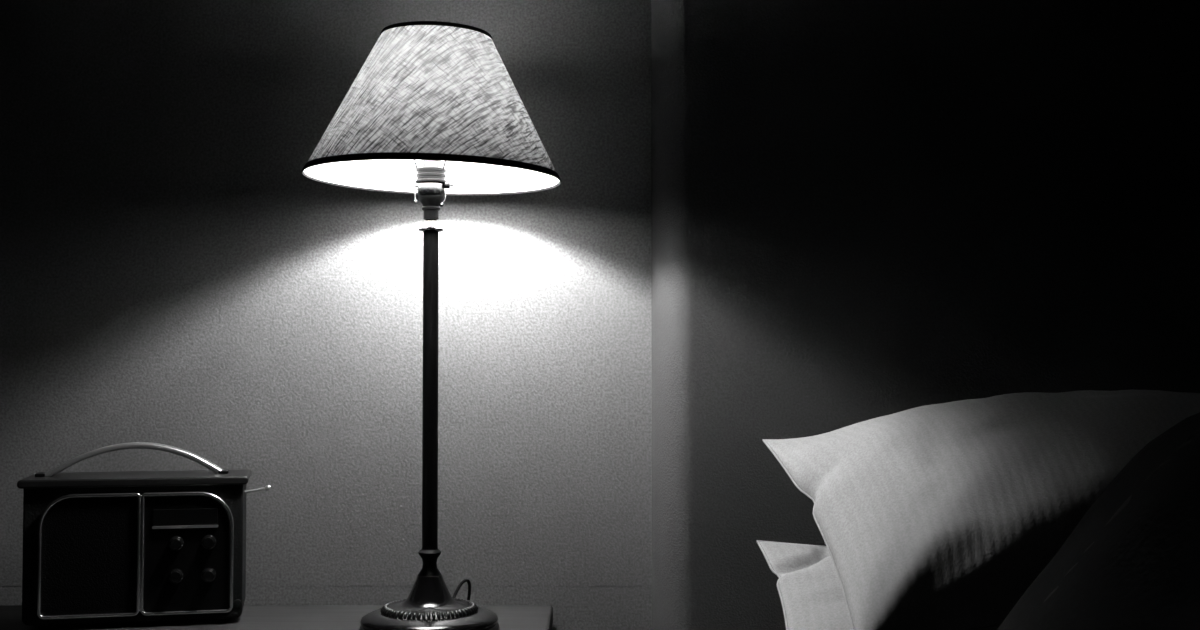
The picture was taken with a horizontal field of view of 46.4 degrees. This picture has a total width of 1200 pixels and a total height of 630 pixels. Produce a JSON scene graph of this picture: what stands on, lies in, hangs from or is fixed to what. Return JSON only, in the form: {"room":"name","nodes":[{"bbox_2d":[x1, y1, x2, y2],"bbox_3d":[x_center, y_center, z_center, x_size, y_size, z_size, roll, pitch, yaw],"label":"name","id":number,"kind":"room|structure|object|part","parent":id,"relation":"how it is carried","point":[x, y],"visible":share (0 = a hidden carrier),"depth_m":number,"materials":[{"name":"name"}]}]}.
{"room":"bedroom","nodes":[
{"label":"bedroom","id":0,"kind":"room"},
{"bbox_2d":[0,0,651,629],"bbox_3d":[0.100,-0.247,1.901,3.540,2.450,0.120,0,-2,0],"label":"wall","id":1,"kind":"structure","parent":0,"point":[172,273],"depth_m":1.83,"materials":[{"name":"paint"}]},
{"bbox_3d":[0.100,0.980,-0.063,3.540,0.120,3.973,0,-2,0],"label":"floor","id":2,"kind":"structure","parent":0,"visible":0},
{"bbox_2d":[0,605,552,629],"bbox_3d":[-0.421,0.668,1.575,0.720,0.600,0.463,0,-2,0],"label":"bedside table","id":3,"kind":"object","parent":2,"relation":"on","point":[253,617],"visible":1,"depth_m":1.70,"materials":[{"name":"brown wood"}]},
{"bbox_2d":[17,442,270,628],"bbox_3d":[-0.551,0.265,1.714,0.288,0.216,0.121,0,-2,-12],"label":"radio","id":4,"kind":"object","parent":3,"relation":"on","point":[114,546],"visible":1,"depth_m":1.66,"materials":[{"name":"black"}]},
{"bbox_3d":[-0.602,0.284,1.651,0.115,0.146,0.005,0,-2,-12],"label":"trim moulding","id":5,"kind":"part","parent":4,"relation":"part of","materials":[{"name":"silver metal"}]},
{"bbox_2d":[42,497,136,614],"bbox_3d":[-0.602,0.284,1.656,0.106,0.136,0.006,0,-2,-12],"label":"speaker grille","id":6,"kind":"object","parent":4,"relation":"attached to","point":[89,544],"depth_m":1.65,"materials":[{"name":"black fabric"}]},
{"bbox_3d":[-0.572,0.178,1.717,0.211,0.042,0.022,0,-2,-12],"label":"handle","id":7,"kind":"part","parent":4,"relation":"part of","materials":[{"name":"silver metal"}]},
{"bbox_3d":[-0.565,0.201,1.717,0.263,0.010,0.112,0,-2,-12],"label":"lid","id":8,"kind":"part","parent":4,"relation":"part of","materials":[{"name":"black wood"}]},
{"bbox_3d":[-0.505,0.311,1.667,0.017,0.017,0.012,0,-2,-12],"label":"knob","id":9,"kind":"part","parent":4,"relation":"part of","materials":[{"name":"black plastic"}]},
{"bbox_3d":[-0.505,0.272,1.668,0.017,0.017,0.012,0,-2,-12],"label":"knob","id":10,"kind":"part","parent":4,"relation":"part of","materials":[{"name":"black plastic"}]},
{"bbox_3d":[-0.494,0.285,1.674,0.107,0.146,0.005,0,-2,-12],"label":"trim moulding","id":11,"kind":"part","parent":4,"relation":"part of","materials":[{"name":"silver metal"}]},
{"bbox_3d":[-0.496,0.285,1.679,0.100,0.136,0.007,0,-2,-12],"label":"control panel","id":12,"kind":"part","parent":4,"relation":"part of","materials":[{"name":"black plastic"}]},
{"bbox_3d":[-0.468,0.311,1.674,0.017,0.017,0.012,0,-2,-12],"label":"knob","id":13,"kind":"part","parent":4,"relation":"part of","materials":[{"name":"black plastic"}]},
{"bbox_3d":[-0.468,0.272,1.676,0.017,0.017,0.012,0,-2,-12],"label":"knob","id":14,"kind":"part","parent":4,"relation":"part of","materials":[{"name":"black plastic"}]},
{"bbox_2d":[301,21,561,629],"bbox_3d":[-0.196,0.030,1.633,0.301,0.723,0.301,2,-2,-44],"label":"table lamp","id":15,"kind":"object","parent":3,"relation":"on","point":[434,110],"visible":1,"depth_m":1.58,"materials":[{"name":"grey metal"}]},
{"bbox_3d":[-0.214,-0.139,1.633,0.005,0.019,0.006,0,-2,0],"label":"holder arm","id":16,"kind":"part","parent":15,"relation":"part of","materials":[{"name":"silver metal"}]},
{"bbox_3d":[-0.198,0.102,1.631,0.028,0.400,0.028,0,-2,0],"label":"stem","id":17,"kind":"part","parent":15,"relation":"part of","materials":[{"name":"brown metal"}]},
{"bbox_3d":[-0.192,-0.247,1.658,0.106,0.158,0.092,0,-2,0],"label":"wire frame","id":18,"kind":"part","parent":15,"relation":"part of","materials":[{"name":"silver metal"}]},
{"bbox_3d":[-0.196,-0.244,1.641,0.298,0.173,0.298,0,-2,0],"label":"lamp shade","id":19,"kind":"part","parent":15,"relation":"part of","materials":[{"name":"fabric"}]},
{"bbox_3d":[-0.184,-0.137,1.633,0.008,0.023,0.005,1,-2,-39],"label":"holder arm","id":20,"kind":"part","parent":15,"relation":"part of","materials":[{"name":"silver metal"}]},
{"bbox_2d":[444,182,453,188],"bbox_3d":[-0.177,-0.152,1.636,0.012,0.008,0.008,0,-2,0],"label":"switch","id":21,"kind":"object","parent":15,"relation":"attached to","point":[447,185],"depth_m":1.63,"materials":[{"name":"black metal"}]},
{"bbox_3d":[-0.183,0.359,1.746,0.030,0.073,0.155,0,-2,-15],"label":"power cord","id":22,"kind":"part","parent":15,"relation":"part of","materials":[{"name":"black plastic"}]},
{"bbox_2d":[651,0,1199,629],"bbox_3d":[0.884,-0.001,1.773,1.633,1.950,0.121,0,-2,0],"label":"wall","id":23,"kind":"structure","parent":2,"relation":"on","point":[862,210],"depth_m":1.72,"materials":[{"name":"paint"}]},
{"bbox_3d":[0.865,0.678,0.732,1.470,0.530,1.905,0,-2,0],"label":"bed","id":24,"kind":"object","parent":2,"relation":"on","visible":0},
{"bbox_2d":[756,540,996,629],"bbox_3d":[0.528,0.323,1.501,0.705,0.132,0.302,0,-2,0],"label":"pillow","id":25,"kind":"object","parent":24,"relation":"on","point":[811,595],"visible":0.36,"depth_m":1.51,"materials":[{"name":"white fabric"}]},
{"bbox_2d":[762,390,1199,629],"bbox_3d":[0.555,0.207,1.523,0.710,0.248,0.305,0,-2,-3],"label":"pillow","id":26,"kind":"object","parent":25,"relation":"on","point":[942,516],"visible":0.82,"depth_m":1.45,"materials":[{"name":"white fabric"}]},
{"bbox_2d":[997,412,1199,629],"bbox_3d":[0.825,0.207,0.584,1.250,0.402,0.980,0,-2,0],"label":"quilt","id":27,"kind":"object","parent":24,"relation":"on","point":[1132,561],"visible":1,"depth_m":0.91,"materials":[{"name":"fabric"}]}
]}

